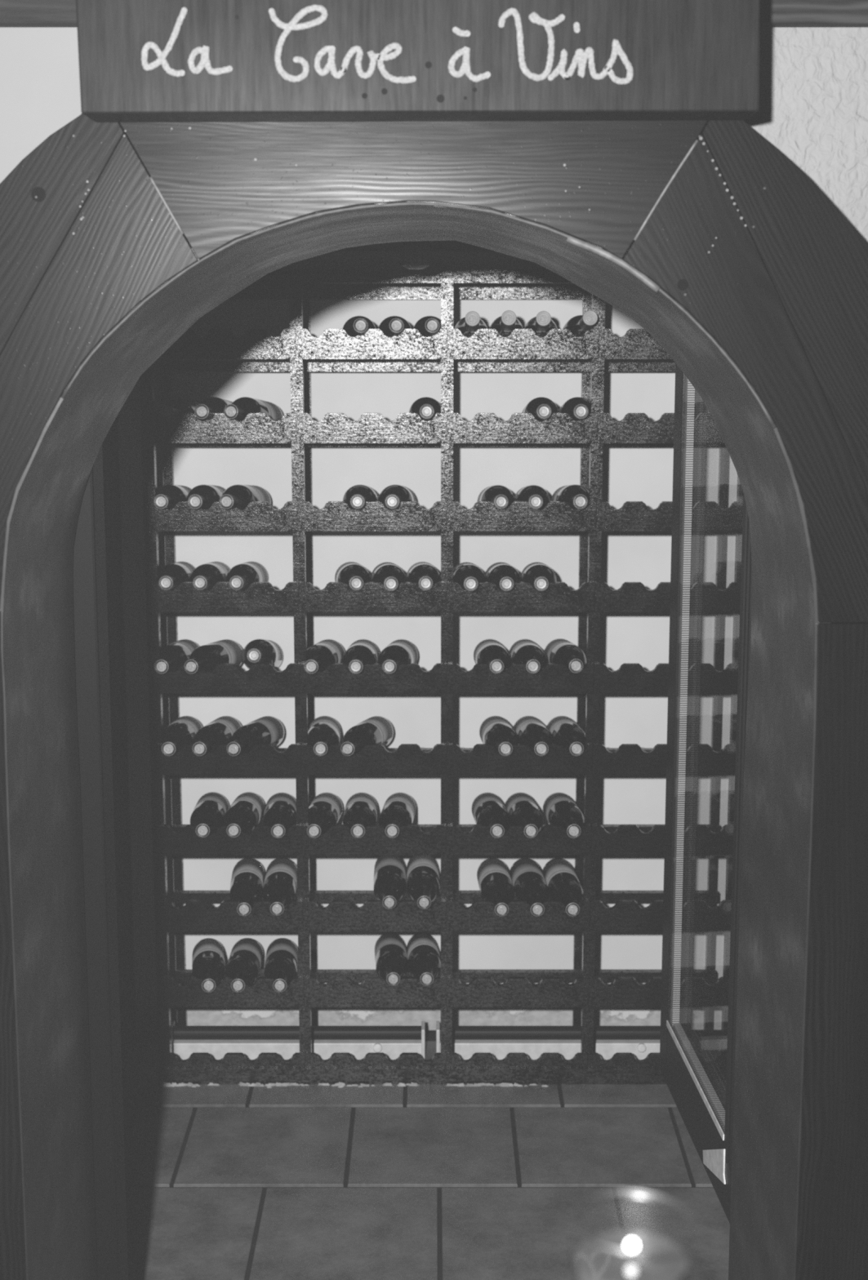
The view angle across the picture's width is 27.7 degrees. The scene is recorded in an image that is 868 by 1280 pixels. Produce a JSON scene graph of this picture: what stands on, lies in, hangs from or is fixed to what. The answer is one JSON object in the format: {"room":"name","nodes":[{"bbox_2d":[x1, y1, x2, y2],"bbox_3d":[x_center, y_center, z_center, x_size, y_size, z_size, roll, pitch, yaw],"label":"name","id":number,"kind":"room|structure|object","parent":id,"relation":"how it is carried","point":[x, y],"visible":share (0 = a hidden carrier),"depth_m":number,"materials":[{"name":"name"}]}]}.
{"room":"wine cellar","nodes":[
{"label":"wine cellar","id":0,"kind":"room"},
{"bbox_2d":[102,415,136,1062],"bbox_3d":[-0.740,0.061,3.211,0.080,2.000,1.550,0,10,0],"label":"door frame","id":1,"kind":"structure","parent":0,"point":[110,453],"depth_m":3.92,"materials":[{"name":"paint"}]},
{"bbox_2d":[334,240,493,251],"bbox_3d":[0.025,-0.760,3.122,1.850,0.070,1.650,0,10,0],"label":"ceiling","id":2,"kind":"structure","parent":0,"point":[436,246],"depth_m":3.69,"materials":[{"name":"paint"}]},
{"bbox_2d":[399,240,433,269],"bbox_3d":[-0.033,-0.701,3.177,0.068,0.065,0.068,0,10,0],"label":"ceiling lamp","id":3,"kind":"object","parent":2,"relation":"attached to","point":[413,255],"visible":0.81,"depth_m":3.16,"materials":[{"name":"black metal"}]},
{"bbox_2d":[121,1030,729,1279],"bbox_3d":[0.000,1.313,1.999,3.400,0.060,4.700,0,10,0],"label":"floor","id":4,"kind":"structure","parent":0,"point":[223,1181],"depth_m":3.41,"materials":[{"name":"tile"}]},
{"bbox_2d":[170,1021,425,1059],"bbox_3d":[-0.308,0.906,3.981,0.576,0.076,0.056,0,10,0],"label":"heater","id":5,"kind":"object","parent":4,"relation":"on","point":[217,1041],"visible":0.81,"depth_m":3.97,"materials":[{"name":"white metal"}]},
{"bbox_2d":[160,1081,548,1088],"bbox_3d":[-0.173,0.966,3.831,0.847,0.008,0.018,0,10,0],"label":"crumbs","id":6,"kind":"object","parent":4,"relation":"on","point":[268,1085],"visible":1,"depth_m":3.83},
{"bbox_2d":[139,268,743,1084],"bbox_3d":[0.027,0.085,3.845,1.257,1.741,0.304,0,10,0],"label":"wine rack","id":7,"kind":"object","parent":4,"relation":"on","point":[296,429],"visible":0.85,"depth_m":3.73,"materials":[{"name":"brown wood"}]},
{"bbox_2d":[153,484,191,509],"bbox_3d":[-0.553,-0.287,3.724,0.074,0.089,0.298,0,10,1],"label":"wine bottle","id":8,"kind":"object","parent":7,"relation":"in","point":[167,496],"visible":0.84,"depth_m":3.65,"materials":[{"name":"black glass"}]},
{"bbox_2d":[154,639,199,673],"bbox_3d":[-0.557,0.049,3.781,0.074,0.089,0.298,0,10,2],"label":"wine bottle","id":9,"kind":"object","parent":7,"relation":"in","point":[172,655],"visible":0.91,"depth_m":3.71,"materials":[{"name":"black glass"}]},
{"bbox_2d":[158,561,195,590],"bbox_3d":[-0.560,-0.125,3.807,0.073,0.089,0.298,0,10,-1],"label":"wine bottle","id":10,"kind":"object","parent":7,"relation":"in","point":[171,575],"visible":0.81,"depth_m":3.74,"materials":[{"name":"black glass"}]},
{"bbox_2d":[158,396,199,421],"bbox_3d":[-0.532,-0.466,3.694,0.074,0.089,0.298,1,10,3],"label":"wine bottle","id":11,"kind":"object","parent":7,"relation":"in","point":[171,408],"visible":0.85,"depth_m":3.62,"materials":[{"name":"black glass"}]},
{"bbox_2d":[161,715,202,755],"bbox_3d":[-0.552,0.220,3.811,0.073,0.089,0.298,0,10,-1],"label":"wine bottle","id":12,"kind":"object","parent":7,"relation":"in","point":[183,730],"visible":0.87,"depth_m":3.75,"materials":[{"name":"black glass"}]},
{"bbox_2d":[186,484,226,509],"bbox_3d":[-0.482,-0.287,3.724,0.074,0.089,0.298,0,10,2],"label":"wine bottle","id":13,"kind":"object","parent":7,"relation":"in","point":[201,496],"visible":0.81,"depth_m":3.65,"materials":[{"name":"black glass"}]},
{"bbox_2d":[191,937,225,992],"bbox_3d":[-0.498,0.732,3.897,0.074,0.091,0.298,-1,10,-8],"label":"wine bottle","id":14,"kind":"object","parent":7,"relation":"in","point":[208,963],"visible":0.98,"depth_m":3.85,"materials":[{"name":"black glass"}]},
{"bbox_2d":[190,791,228,837],"bbox_3d":[-0.493,0.394,3.846,0.073,0.089,0.298,0,10,-3],"label":"wine bottle","id":15,"kind":"object","parent":7,"relation":"in","point":[208,813],"visible":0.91,"depth_m":3.79,"materials":[{"name":"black glass"}]},
{"bbox_2d":[190,561,230,590],"bbox_3d":[-0.486,-0.125,3.807,0.074,0.089,0.298,0,10,1],"label":"wine bottle","id":16,"kind":"object","parent":7,"relation":"in","point":[204,576],"visible":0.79,"depth_m":3.74,"materials":[{"name":"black glass"}]},
{"bbox_2d":[184,639,242,673],"bbox_3d":[-0.479,0.049,3.780,0.073,0.089,0.298,1,10,8],"label":"wine bottle","id":17,"kind":"object","parent":7,"relation":"in","point":[207,656],"visible":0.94,"depth_m":3.73,"materials":[{"name":"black glass"}]},
{"bbox_2d":[194,396,232,421],"bbox_3d":[-0.454,-0.466,3.693,0.073,0.089,0.298,1,10,5],"label":"wine bottle","id":18,"kind":"object","parent":7,"relation":"in","point":[206,409],"visible":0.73,"depth_m":3.62,"materials":[{"name":"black glass"}]},
{"bbox_2d":[192,715,241,755],"bbox_3d":[-0.476,0.220,3.810,0.074,0.089,0.298,1,10,5],"label":"wine bottle","id":19,"kind":"object","parent":7,"relation":"in","point":[220,731],"visible":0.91,"depth_m":3.75,"materials":[{"name":"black glass"}]},
{"bbox_2d":[225,937,262,992],"bbox_3d":[-0.422,0.732,3.898,0.073,0.091,0.298,0,10,-2],"label":"wine bottle","id":20,"kind":"object","parent":7,"relation":"in","point":[245,959],"visible":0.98,"depth_m":3.85,"materials":[{"name":"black glass"}]},
{"bbox_2d":[222,791,265,837],"bbox_3d":[-0.420,0.394,3.846,0.074,0.089,0.298,0,10,1],"label":"wine bottle","id":21,"kind":"object","parent":7,"relation":"in","point":[246,811],"visible":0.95,"depth_m":3.79,"materials":[{"name":"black glass"}]},
{"bbox_2d":[219,484,271,509],"bbox_3d":[-0.407,-0.287,3.724,0.074,0.089,0.298,1,10,6],"label":"wine bottle","id":22,"kind":"object","parent":7,"relation":"in","point":[239,496],"visible":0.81,"depth_m":3.66,"materials":[{"name":"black glass"}]},
{"bbox_2d":[229,857,264,915],"bbox_3d":[-0.412,0.551,3.869,0.073,0.078,0.297,-1,10,-4],"label":"wine bottle","id":23,"kind":"object","parent":7,"relation":"in","point":[246,884],"visible":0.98,"depth_m":3.82,"materials":[{"name":"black glass"}]},
{"bbox_2d":[226,561,268,590],"bbox_3d":[-0.409,-0.125,3.807,0.074,0.089,0.298,0,10,1],"label":"wine bottle","id":24,"kind":"object","parent":7,"relation":"in","point":[240,576],"visible":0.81,"depth_m":3.74,"materials":[{"name":"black glass"}]},
{"bbox_2d":[223,396,283,421],"bbox_3d":[-0.385,-0.466,3.692,0.073,0.089,0.298,2,10,9],"label":"wine bottle","id":25,"kind":"object","parent":7,"relation":"in","point":[241,407],"visible":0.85,"depth_m":3.63,"materials":[{"name":"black glass"}]},
{"bbox_2d":[226,715,284,755],"bbox_3d":[-0.393,0.221,3.809,0.073,0.088,0.298,2,10,9],"label":"wine bottle","id":26,"kind":"object","parent":7,"relation":"in","point":[266,729],"visible":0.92,"depth_m":3.76,"materials":[{"name":"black glass"}]},
{"bbox_2d":[242,639,283,669],"bbox_3d":[-0.377,0.043,3.834,0.075,0.103,0.298,0,10,1],"label":"wine bottle","id":27,"kind":"object","parent":7,"relation":"in","point":[257,651],"visible":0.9,"depth_m":3.77,"materials":[{"name":"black glass"}]},
{"bbox_2d":[262,857,297,915],"bbox_3d":[-0.339,0.551,3.873,0.073,0.078,0.297,0,10,-3],"label":"wine bottle","id":28,"kind":"object","parent":7,"relation":"in","point":[280,884],"visible":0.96,"depth_m":3.82,"materials":[{"name":"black glass"}]},
{"bbox_2d":[262,792,296,838],"bbox_3d":[-0.335,0.394,3.840,0.073,0.089,0.298,-1,10,-3],"label":"wine bottle","id":29,"kind":"object","parent":7,"relation":"in","point":[280,811],"visible":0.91,"depth_m":3.78,"materials":[{"name":"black glass"}]},
{"bbox_2d":[264,937,297,992],"bbox_3d":[-0.338,0.732,3.897,0.073,0.091,0.298,-1,10,-4],"label":"wine bottle","id":30,"kind":"object","parent":7,"relation":"in","point":[281,963],"visible":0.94,"depth_m":3.85,"materials":[{"name":"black glass"}]},
{"bbox_2d":[303,639,344,673],"bbox_3d":[-0.243,0.049,3.781,0.074,0.089,0.298,1,10,4],"label":"wine bottle","id":31,"kind":"object","parent":7,"relation":"in","point":[325,652],"visible":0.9,"depth_m":3.72,"materials":[{"name":"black glass"}]},
{"bbox_2d":[307,715,341,755],"bbox_3d":[-0.240,0.220,3.811,0.073,0.089,0.298,0,10,-2],"label":"wine bottle","id":32,"kind":"object","parent":7,"relation":"in","point":[323,731],"visible":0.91,"depth_m":3.75,"materials":[{"name":"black glass"}]},
{"bbox_2d":[306,792,342,838],"bbox_3d":[-0.247,0.394,3.840,0.074,0.089,0.298,0,10,2],"label":"wine bottle","id":33,"kind":"object","parent":7,"relation":"in","point":[326,809],"visible":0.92,"depth_m":3.79,"materials":[{"name":"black glass"}]},
{"bbox_2d":[334,561,370,590],"bbox_3d":[-0.173,-0.123,3.782,0.073,0.089,0.298,-1,10,-5],"label":"wine bottle","id":34,"kind":"object","parent":7,"relation":"in","point":[352,573],"visible":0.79,"depth_m":3.71,"materials":[{"name":"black glass"}]},
{"bbox_2d":[342,315,375,360],"bbox_3d":[-0.157,-0.628,3.682,0.073,0.096,0.299,-1,10,-4],"label":"wine bottle","id":35,"kind":"object","parent":7,"relation":"in","point":[355,326],"visible":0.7,"depth_m":3.61,"materials":[{"name":"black glass"}]},
{"bbox_2d":[342,792,377,838],"bbox_3d":[-0.161,0.394,3.840,0.073,0.089,0.298,0,10,-1],"label":"wine bottle","id":36,"kind":"object","parent":7,"relation":"in","point":[361,809],"visible":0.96,"depth_m":3.79,"materials":[{"name":"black glass"}]},
{"bbox_2d":[342,639,379,673],"bbox_3d":[-0.159,0.049,3.781,0.074,0.089,0.298,0,10,1],"label":"wine bottle","id":37,"kind":"object","parent":7,"relation":"in","point":[360,652],"visible":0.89,"depth_m":3.72,"materials":[{"name":"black glass"}]},
{"bbox_2d":[342,484,378,509],"bbox_3d":[-0.155,-0.287,3.724,0.074,0.089,0.298,0,10,1],"label":"wine bottle","id":38,"kind":"object","parent":7,"relation":"in","point":[356,496],"visible":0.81,"depth_m":3.66,"materials":[{"name":"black glass"}]},
{"bbox_2d":[340,715,393,755],"bbox_3d":[-0.152,0.221,3.808,0.074,0.089,0.298,2,10,11],"label":"wine bottle","id":39,"kind":"object","parent":7,"relation":"in","point":[375,729],"visible":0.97,"depth_m":3.76,"materials":[{"name":"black glass"}]},
{"bbox_2d":[370,562,406,591],"bbox_3d":[-0.096,-0.121,3.756,0.073,0.089,0.298,-1,10,-3],"label":"wine bottle","id":40,"kind":"object","parent":7,"relation":"in","point":[390,575],"visible":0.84,"depth_m":3.69,"materials":[{"name":"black glass"}]},
{"bbox_2d":[373,855,406,909],"bbox_3d":[-0.098,0.544,3.921,0.073,0.078,0.297,0,10,-1],"label":"wine bottle","id":41,"kind":"object","parent":7,"relation":"in","point":[389,871],"visible":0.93,"depth_m":3.87,"materials":[{"name":"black glass"}]},
{"bbox_2d":[374,932,408,986],"bbox_3d":[-0.095,0.728,3.952,0.073,0.091,0.298,0,10,-3],"label":"wine bottle","id":42,"kind":"object","parent":7,"relation":"in","point":[390,950],"visible":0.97,"depth_m":3.90,"materials":[{"name":"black glass"}]},
{"bbox_2d":[377,315,411,360],"bbox_3d":[-0.083,-0.628,3.682,0.073,0.096,0.299,-1,10,-3],"label":"wine bottle","id":43,"kind":"object","parent":7,"relation":"in","point":[392,326],"visible":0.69,"depth_m":3.61,"materials":[{"name":"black glass"}]},
{"bbox_2d":[377,484,416,509],"bbox_3d":[-0.080,-0.287,3.724,0.074,0.089,0.298,0,10,2],"label":"wine bottle","id":44,"kind":"object","parent":7,"relation":"in","point":[392,495],"visible":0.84,"depth_m":3.66,"materials":[{"name":"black glass"}]},
{"bbox_2d":[378,792,416,838],"bbox_3d":[-0.082,0.394,3.840,0.074,0.089,0.298,0,10,3],"label":"wine bottle","id":45,"kind":"object","parent":7,"relation":"in","point":[399,809],"visible":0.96,"depth_m":3.79,"materials":[{"name":"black glass"}]},
{"bbox_2d":[377,639,417,673],"bbox_3d":[-0.082,0.049,3.781,0.074,0.089,0.298,1,10,4],"label":"wine bottle","id":46,"kind":"object","parent":7,"relation":"in","point":[398,651],"visible":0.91,"depth_m":3.72,"materials":[{"name":"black glass"}]},
{"bbox_2d":[406,855,439,909],"bbox_3d":[-0.024,0.544,3.921,0.073,0.078,0.297,0,10,-1],"label":"wine bottle","id":47,"kind":"object","parent":7,"relation":"in","point":[423,886],"visible":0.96,"depth_m":3.87,"materials":[{"name":"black glass"}]},
{"bbox_2d":[405,561,440,590],"bbox_3d":[-0.021,-0.123,3.783,0.073,0.089,0.298,0,10,-2],"label":"wine bottle","id":48,"kind":"object","parent":7,"relation":"in","point":[424,574],"visible":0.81,"depth_m":3.71,"materials":[{"name":"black glass"}]},
{"bbox_2d":[406,932,440,986],"bbox_3d":[-0.021,0.728,3.952,0.074,0.091,0.298,0,10,-3],"label":"wine bottle","id":49,"kind":"object","parent":7,"relation":"in","point":[424,961],"visible":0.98,"depth_m":3.90,"materials":[{"name":"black glass"}]},
{"bbox_2d":[408,396,440,421],"bbox_3d":[-0.017,-0.466,3.694,0.073,0.089,0.298,0,10,-1],"label":"wine bottle","id":50,"kind":"object","parent":7,"relation":"on","point":[426,407],"visible":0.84,"depth_m":3.62,"materials":[{"name":"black glass"}]},
{"bbox_2d":[413,315,440,360],"bbox_3d":[-0.010,-0.628,3.682,0.073,0.096,0.299,0,10,-3],"label":"wine bottle","id":51,"kind":"object","parent":7,"relation":"in","point":[428,326],"visible":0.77,"depth_m":3.59,"materials":[{"name":"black glass"}]},
{"bbox_2d":[453,562,486,591],"bbox_3d":[0.074,-0.121,3.753,0.073,0.089,0.298,0,10,-1],"label":"wine bottle","id":52,"kind":"object","parent":7,"relation":"in","point":[468,575],"visible":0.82,"depth_m":3.68,"materials":[{"name":"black glass"}]},
{"bbox_2d":[454,311,487,360],"bbox_3d":[0.078,-0.630,3.673,0.074,0.103,0.298,0,10,0],"label":"wine bottle","id":53,"kind":"object","parent":7,"relation":"in","point":[471,322],"visible":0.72,"depth_m":3.58,"materials":[{"name":"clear glass"}]},
{"bbox_2d":[471,792,510,838],"bbox_3d":[0.127,0.394,3.840,0.073,0.089,0.298,0,10,-2],"label":"wine bottle","id":54,"kind":"object","parent":7,"relation":"in","point":[487,808],"visible":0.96,"depth_m":3.79,"materials":[{"name":"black glass"}]},
{"bbox_2d":[473,639,511,673],"bbox_3d":[0.127,0.049,3.788,0.073,0.089,0.298,0,10,-1],"label":"wine bottle","id":55,"kind":"object","parent":7,"relation":"in","point":[491,651],"visible":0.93,"depth_m":3.73,"materials":[{"name":"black glass"}]},
{"bbox_2d":[476,857,514,915],"bbox_3d":[0.138,0.551,3.867,0.073,0.078,0.297,0,10,-2],"label":"wine bottle","id":56,"kind":"object","parent":7,"relation":"in","point":[495,882],"visible":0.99,"depth_m":3.82,"materials":[{"name":"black glass"}]},
{"bbox_2d":[477,484,515,509],"bbox_3d":[0.135,-0.290,3.776,0.073,0.089,0.298,0,10,-1],"label":"wine bottle","id":57,"kind":"object","parent":7,"relation":"in","point":[502,496],"visible":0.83,"depth_m":3.71,"materials":[{"name":"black glass"}]},
{"bbox_2d":[479,715,518,755],"bbox_3d":[0.143,0.220,3.811,0.073,0.089,0.298,0,10,-2],"label":"wine bottle","id":58,"kind":"object","parent":7,"relation":"in","point":[496,731],"visible":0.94,"depth_m":3.75,"materials":[{"name":"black glass"}]},
{"bbox_2d":[484,562,520,591],"bbox_3d":[0.148,-0.121,3.753,0.073,0.089,0.298,0,10,0],"label":"wine bottle","id":59,"kind":"object","parent":7,"relation":"in","point":[503,575],"visible":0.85,"depth_m":3.69,"materials":[{"name":"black glass"}]},
{"bbox_2d":[488,310,522,360],"bbox_3d":[0.149,-0.631,3.665,0.074,0.103,0.298,0,10,1],"label":"wine bottle","id":60,"kind":"object","parent":7,"relation":"on","point":[507,322],"visible":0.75,"depth_m":3.58,"materials":[{"name":"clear glass"}]},
{"bbox_2d":[504,792,542,838],"bbox_3d":[0.199,0.394,3.840,0.073,0.089,0.298,0,10,-2],"label":"wine bottle","id":61,"kind":"object","parent":7,"relation":"in","point":[522,809],"visible":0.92,"depth_m":3.78,"materials":[{"name":"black glass"}]},
{"bbox_2d":[508,639,546,673],"bbox_3d":[0.204,0.049,3.788,0.073,0.089,0.298,0,10,-1],"label":"wine bottle","id":62,"kind":"object","parent":7,"relation":"in","point":[526,651],"visible":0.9,"depth_m":3.72,"materials":[{"name":"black glass"}]},
{"bbox_2d":[509,857,549,916],"bbox_3d":[0.213,0.551,3.867,0.073,0.078,0.297,0,10,-2],"label":"wine bottle","id":63,"kind":"object","parent":7,"relation":"in","point":[528,882],"visible":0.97,"depth_m":3.82,"materials":[{"name":"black glass"}]},
{"bbox_2d":[514,484,550,509],"bbox_3d":[0.211,-0.290,3.776,0.074,0.089,0.298,0,10,1],"label":"wine bottle","id":64,"kind":"object","parent":7,"relation":"in","point":[537,497],"visible":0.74,"depth_m":3.71,"materials":[{"name":"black glass"}]},
{"bbox_2d":[512,715,552,755],"bbox_3d":[0.217,0.220,3.811,0.073,0.089,0.298,0,10,-2],"label":"wine bottle","id":65,"kind":"object","parent":7,"relation":"in","point":[531,731],"visible":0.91,"depth_m":3.75,"materials":[{"name":"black glass"}]},
{"bbox_2d":[520,562,556,591],"bbox_3d":[0.223,-0.121,3.756,0.074,0.089,0.298,0,10,2],"label":"wine bottle","id":66,"kind":"object","parent":7,"relation":"in","point":[539,575],"visible":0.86,"depth_m":3.69,"materials":[{"name":"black glass"}]},
{"bbox_2d":[521,396,558,421],"bbox_3d":[0.223,-0.466,3.694,0.074,0.089,0.298,0,10,1],"label":"wine bottle","id":67,"kind":"object","parent":7,"relation":"in","point":[541,408],"visible":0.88,"depth_m":3.62,"materials":[{"name":"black glass"}]},
{"bbox_2d":[524,311,556,360],"bbox_3d":[0.222,-0.630,3.671,0.074,0.103,0.298,0,10,2],"label":"wine bottle","id":68,"kind":"object","parent":7,"relation":"in","point":[542,323],"visible":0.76,"depth_m":3.58,"materials":[{"name":"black glass"}]},
{"bbox_2d":[542,857,582,915],"bbox_3d":[0.287,0.551,3.867,0.073,0.078,0.297,0,10,-2],"label":"wine bottle","id":69,"kind":"object","parent":7,"relation":"in","point":[562,883],"visible":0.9,"depth_m":3.82,"materials":[{"name":"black glass"}]},
{"bbox_2d":[542,792,583,838],"bbox_3d":[0.287,0.394,3.840,0.073,0.089,0.298,0,10,-2],"label":"wine bottle","id":70,"kind":"object","parent":7,"relation":"in","point":[558,808],"visible":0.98,"depth_m":3.79,"materials":[{"name":"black glass"}]},
{"bbox_2d":[543,638,586,672],"bbox_3d":[0.287,0.048,3.799,0.073,0.089,0.298,0,10,-3],"label":"wine bottle","id":71,"kind":"object","parent":7,"relation":"in","point":[559,650],"visible":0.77,"depth_m":3.74,"materials":[{"name":"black glass"}]},
{"bbox_2d":[546,715,585,755],"bbox_3d":[0.291,0.220,3.811,0.073,0.089,0.298,0,10,-2],"label":"wine bottle","id":72,"kind":"object","parent":7,"relation":"in","point":[563,730],"visible":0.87,"depth_m":3.75,"materials":[{"name":"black glass"}]},
{"bbox_2d":[551,484,589,509],"bbox_3d":[0.295,-0.287,3.724,0.073,0.089,0.298,0,10,-1],"label":"wine bottle","id":73,"kind":"object","parent":7,"relation":"in","point":[576,496],"visible":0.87,"depth_m":3.66,"materials":[{"name":"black glass"}]},
{"bbox_2d":[558,396,590,421],"bbox_3d":[0.298,-0.466,3.694,0.074,0.089,0.298,0,10,1],"label":"wine bottle","id":74,"kind":"object","parent":7,"relation":"in","point":[578,408],"visible":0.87,"depth_m":3.62,"materials":[{"name":"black glass"}]},
{"bbox_2d":[562,310,597,360],"bbox_3d":[0.306,-0.631,3.664,0.073,0.103,0.298,0,10,-3],"label":"wine bottle","id":75,"kind":"object","parent":7,"relation":"on","point":[578,325],"visible":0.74,"depth_m":3.58,"materials":[{"name":"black glass"}]},
{"bbox_2d":[435,1021,660,1059],"bbox_3d":[0.274,0.906,3.981,0.537,0.076,0.056,0,10,0],"label":"heater","id":76,"kind":"object","parent":4,"relation":"on","point":[499,1041],"visible":0.7,"depth_m":3.97,"materials":[{"name":"white metal"}]},
{"bbox_3d":[0.240,0.927,0.600,0.596,1.182,0.596,0,10,0],"label":"bar table","id":77,"kind":"object","parent":4,"relation":"on","visible":0},
{"bbox_2d":[574,1230,688,1279],"bbox_3d":[0.084,0.273,0.753,0.054,0.056,0.054,0,10,0],"label":"glass candle","id":78,"kind":"object","parent":77,"relation":"on","point":[618,1255],"visible":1,"depth_m":0.75,"materials":[{"name":"glass"}]},
{"bbox_2d":[117,251,737,1030],"bbox_3d":[0.025,-0.077,4.024,1.850,2.000,0.100,0,10,0],"label":"wall","id":79,"kind":"structure","parent":0,"point":[644,474],"depth_m":3.98,"materials":[{"name":"paint"}]},
{"bbox_2d":[0,26,867,243],"bbox_3d":[0.000,-0.002,2.247,3.200,2.450,0.330,0,10,0],"label":"wall","id":80,"kind":"structure","parent":0,"point":[813,86],"depth_m":1.98,"materials":[{"name":"paint"}]},
{"bbox_2d":[72,444,128,1279],"bbox_3d":[-0.533,0.288,2.534,0.134,1.780,0.080,0,10,0],"label":"trim","id":81,"kind":"structure","parent":80,"relation":"attached to","point":[89,562],"depth_m":2.51,"materials":[{"name":"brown wood"}]},
{"bbox_2d":[0,113,867,1279],"bbox_3d":[-0.026,0.293,2.260,1.239,1.862,0.443,0,10,0],"label":"arch","id":82,"kind":"object","parent":80,"relation":"attached to","point":[116,238],"visible":0.98,"depth_m":2.01,"materials":[{"name":"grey wood"}]},
{"bbox_2d":[75,0,759,122],"bbox_3d":[-0.016,-0.619,1.840,0.700,0.144,0.078,0,10,0],"label":"sign","id":83,"kind":"object","parent":82,"relation":"attached to","point":[140,60],"visible":1,"depth_m":1.81,"materials":[{"name":"wood"}]},
{"bbox_2d":[0,0,867,26],"bbox_3d":[0.000,-0.759,1.938,3.000,0.160,0.025,0,10,0],"label":"ceiling beam","id":84,"kind":"structure","parent":80,"relation":"attached to","point":[13,13],"depth_m":1.94,"materials":[{"name":"grey wood"}]},
{"bbox_2d":[659,363,751,1222],"bbox_3d":[0.504,0.164,3.041,0.030,1.625,0.942,-1,10,-3],"label":"door","id":85,"kind":"structure","parent":80,"relation":"in","point":[709,1126],"depth_m":3.37,"materials":[{"name":"glass"}]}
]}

